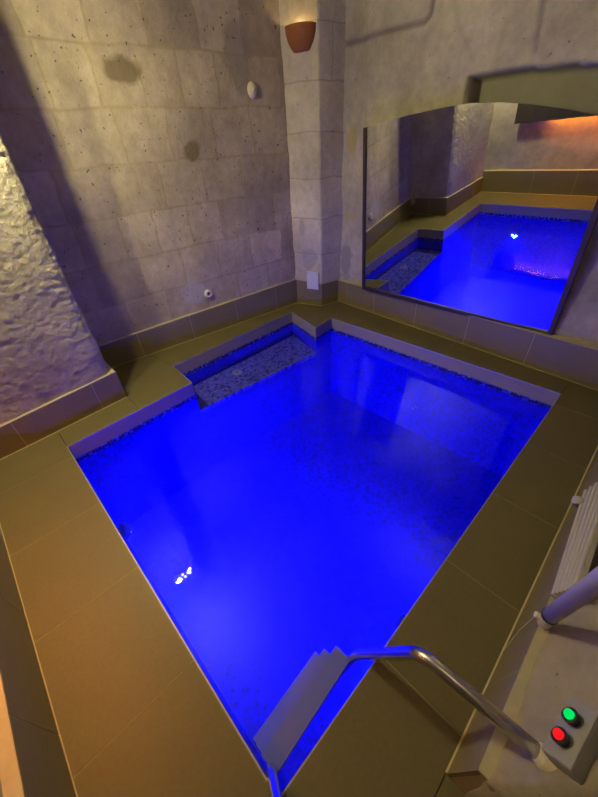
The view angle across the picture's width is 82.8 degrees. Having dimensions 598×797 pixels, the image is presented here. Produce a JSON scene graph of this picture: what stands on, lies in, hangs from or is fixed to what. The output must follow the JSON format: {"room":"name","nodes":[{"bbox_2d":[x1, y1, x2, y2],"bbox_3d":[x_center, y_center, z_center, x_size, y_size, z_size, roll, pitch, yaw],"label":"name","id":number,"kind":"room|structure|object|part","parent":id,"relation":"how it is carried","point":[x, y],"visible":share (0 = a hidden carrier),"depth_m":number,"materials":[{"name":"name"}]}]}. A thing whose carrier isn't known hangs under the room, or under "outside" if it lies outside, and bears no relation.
{"room":"indoor pool room","nodes":[
{"label":"indoor pool room","id":0,"kind":"room"},
{"bbox_2d":[0,134,107,424],"bbox_3d":[-2.135,-1.149,2.005,0.680,3.304,1.525,6,38,13],"label":"wall","id":1,"kind":"structure","parent":0,"point":[49,350],"depth_m":2.43,"materials":[{"name":"paint"}]},
{"bbox_2d":[0,369,126,459],"bbox_3d":[-1.997,0.137,2.765,0.064,0.305,1.118,27,46,34],"label":"baseboard","id":2,"kind":"structure","parent":1,"relation":"attached to","point":[51,417],"depth_m":2.77,"materials":[{"name":"tile"}]},
{"bbox_2d":[105,361,120,382],"bbox_3d":[-1.848,-0.249,3.262,0.054,0.305,0.673,-31,45,-31],"label":"baseboard","id":3,"kind":"structure","parent":1,"relation":"attached to","point":[107,365],"depth_m":3.05,"materials":[{"name":"tile"}]},
{"bbox_2d":[0,0,294,343],"bbox_3d":[-1.277,-2.101,3.181,2.898,3.266,0.144,-27,43,-28],"label":"wall","id":4,"kind":"structure","parent":0,"point":[134,135],"depth_m":3.02,"materials":[{"name":"grey concrete"}]},
{"bbox_2d":[98,278,297,367],"bbox_3d":[-1.074,-0.938,4.062,2.660,0.356,0.038,-27,43,-28],"label":"baseboard","id":5,"kind":"structure","parent":4,"relation":"attached to","point":[165,335],"depth_m":3.98,"materials":[{"name":"tile"}]},
{"bbox_2d":[204,289,211,297],"bbox_3d":[-1.041,-1.205,3.903,0.092,0.092,0.034,-27,43,-28],"label":"outlet","id":6,"kind":"object","parent":4,"relation":"attached to","point":[207,293],"visible":1,"depth_m":3.89,"materials":[{"name":"white plastic"}]},
{"bbox_2d":[247,81,256,98],"bbox_3d":[-0.442,-2.954,3.248,0.100,0.125,0.043,-27,43,-28],"label":"junction cover","id":7,"kind":"object","parent":4,"relation":"attached to","point":[251,87],"visible":1,"depth_m":3.24,"materials":[{"name":"beige plastic"}]},
{"bbox_2d":[0,301,597,796],"bbox_3d":[0.339,0.303,2.599,4.121,0.050,4.986,-32,45,-32],"label":"floor","id":8,"kind":"structure","parent":0,"point":[135,713],"depth_m":1.59,"materials":[{"name":"tile"}]},
{"bbox_2d":[253,645,556,796],"bbox_3d":[0.158,1.581,1.419,0.813,1.562,0.867,-32,45,-32],"label":"pool ladder","id":9,"kind":"object","parent":8,"relation":"attached to","point":[276,739],"visible":0.98,"depth_m":1.41,"materials":[{"name":"metal"}]},
{"bbox_3d":[-0.051,1.671,1.326,0.099,1.551,0.593,-18,39,-18],"label":"handrail","id":10,"kind":"part","parent":9,"relation":"part of","materials":[{"name":"metal"}]},
{"bbox_3d":[0.433,1.442,1.583,0.769,1.555,0.052,26,46,33],"label":"handrail","id":11,"kind":"part","parent":9,"relation":"part of","materials":[{"name":"metal"}]},
{"bbox_2d":[278,0,345,283],"bbox_3d":[0.190,-2.651,3.776,0.662,3.265,0.308,-3,37,1],"label":"wall","id":12,"kind":"structure","parent":0,"point":[313,78],"depth_m":3.58,"materials":[{"name":"grey concrete"}]},
{"bbox_2d":[285,21,315,52],"bbox_3d":[-0.003,-3.322,3.123,0.312,0.180,0.145,14,41,22],"label":"wall sconce","id":13,"kind":"object","parent":12,"relation":"attached to","point":[299,35],"visible":1,"depth_m":3.08,"materials":[{"name":"ceramic"}]},
{"bbox_2d":[296,279,321,305],"bbox_3d":[0.145,-1.432,4.614,0.370,0.347,0.034,14,41,22],"label":"baseboard","id":14,"kind":"structure","parent":12,"relation":"attached to","point":[304,295],"depth_m":4.61,"materials":[{"name":"tile"}]},
{"bbox_2d":[307,271,318,289],"bbox_3d":[0.178,-1.549,4.457,0.165,0.230,0.013,14,40,22],"label":"cover plate","id":15,"kind":"object","parent":12,"relation":"attached to","point":[312,277],"visible":1,"depth_m":4.45,"materials":[{"name":"grey plastic"}]},
{"bbox_2d":[322,279,338,305],"bbox_3d":[0.423,-1.438,4.614,0.301,0.328,0.034,-24,42,-25],"label":"baseboard","id":16,"kind":"structure","parent":12,"relation":"attached to","point":[329,289],"depth_m":4.59,"materials":[{"name":"tile"}]},
{"bbox_2d":[76,322,551,791],"bbox_3d":[0.043,0.575,3.293,3.157,1.013,3.043,-32,45,-32],"label":"swimming pool","id":17,"kind":"object","parent":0,"point":[300,503],"visible":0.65,"depth_m":3.36,"materials":[{"name":"liquid"}]},
{"bbox_2d":[119,523,130,539],"bbox_3d":[-1.307,0.996,2.543,0.099,0.120,0.120,-32,45,-32],"label":"pool light","id":18,"kind":"object","parent":17,"relation":"attached to","point":[125,529],"visible":0.95,"depth_m":2.52,"materials":[{"name":"blue plastic"}]},
{"bbox_2d":[232,370,241,375],"bbox_3d":[-0.733,-0.312,4.016,0.120,0.018,0.120,-32,45,-32],"label":"jet","id":19,"kind":"object","parent":17,"relation":"on","point":[235,372],"visible":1,"depth_m":4.00,"materials":[{"name":"white plastic"}]},
{"bbox_2d":[67,312,561,795],"bbox_3d":[0.012,0.116,2.946,3.198,0.138,3.084,-32,45,-32],"label":"pool edge","id":20,"kind":"object","parent":17,"relation":"on","point":[83,446],"visible":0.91,"depth_m":3.19,"materials":[{"name":"beige tile"}]},
{"bbox_2d":[396,614,405,627],"bbox_3d":[0.655,1.398,2.086,0.120,0.120,0.099,-32,45,-32],"label":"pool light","id":21,"kind":"object","parent":17,"relation":"attached to","point":[402,616],"visible":0.14,"depth_m":2.07,"materials":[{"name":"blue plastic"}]},
{"bbox_2d":[340,0,597,344],"bbox_3d":[1.701,-1.887,2.633,0.303,3.279,3.801,-30,44,-30],"label":"wall","id":22,"kind":"structure","parent":0,"point":[403,58],"depth_m":2.62,"materials":[{"name":"paint"}]},
{"bbox_2d":[338,279,597,390],"bbox_3d":[1.611,-0.822,3.660,0.088,0.368,3.211,-29,44,-30],"label":"baseboard","id":23,"kind":"structure","parent":22,"relation":"attached to","point":[570,359],"depth_m":3.31,"materials":[{"name":"tile"}]},
{"bbox_2d":[362,102,597,334],"bbox_3d":[1.411,-1.580,3.075,0.228,1.664,2.069,-32,45,-32],"label":"wall mirror","id":24,"kind":"object","parent":22,"relation":"attached to","point":[484,210],"visible":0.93,"depth_m":2.87,"materials":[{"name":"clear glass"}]},
{"bbox_3d":[1.519,-0.974,3.605,0.052,0.042,2.055,-37,48,-27],"label":"rail","id":25,"kind":"part","parent":24,"relation":"part of","materials":[{"name":"brown wood"}]},
{"bbox_2d":[464,543,597,796],"bbox_3d":[1.944,-0.419,0.671,3.063,3.255,1.146,-32,45,-32],"label":"wall","id":26,"kind":"structure","parent":0,"point":[566,665],"depth_m":1.04,"materials":[{"name":"paint"}]},
{"bbox_2d":[445,446,597,792],"bbox_3d":[1.595,0.550,1.871,2.958,0.339,0.088,-32,45,-32],"label":"baseboard","id":27,"kind":"structure","parent":26,"relation":"attached to","point":[475,758],"depth_m":1.24,"materials":[{"name":"tile"}]},
{"bbox_2d":[504,566,597,650],"bbox_3d":[0.776,0.527,0.921,0.319,1.259,0.078,-32,45,-32],"label":"drain pipe","id":28,"kind":"object","parent":26,"relation":"attached to","point":[585,590],"visible":1,"depth_m":1.02,"materials":[{"name":"grey plastic"}]},
{"bbox_2d":[541,696,597,784],"bbox_3d":[0.738,0.905,0.900,0.180,0.126,0.105,-28,43,-28],"label":"control box","id":29,"kind":"object","parent":26,"relation":"attached to","point":[571,744],"visible":1,"depth_m":0.88,"materials":[{"name":"grey plastic"}]},
{"bbox_2d":[550,482,597,599],"bbox_3d":[1.238,0.561,1.495,0.112,0.146,0.741,29,48,36],"label":"radiator","id":30,"kind":"object","parent":26,"relation":"attached to","point":[582,541],"visible":0.89,"depth_m":1.40,"materials":[{"name":"white metal"}]},
{"bbox_3d":[1.351,0.500,1.644,0.051,0.050,0.052,-32,45,-32],"label":"knob","id":31,"kind":"part","parent":30,"relation":"part of","materials":[{"name":"grey plastic"}]},
{"bbox_3d":[-1.044,0.104,0.251,0.144,3.274,4.387,-32,45,-32],"label":"wall","id":32,"kind":"structure","parent":0,"visible":0},
{"bbox_2d":[0,524,77,796],"bbox_3d":[-0.896,1.228,1.144,0.070,0.402,4.240,-32,45,-32],"label":"baseboard","id":33,"kind":"structure","parent":32,"relation":"attached to","point":[33,758],"depth_m":1.23,"materials":[{"name":"tile"}]}
]}

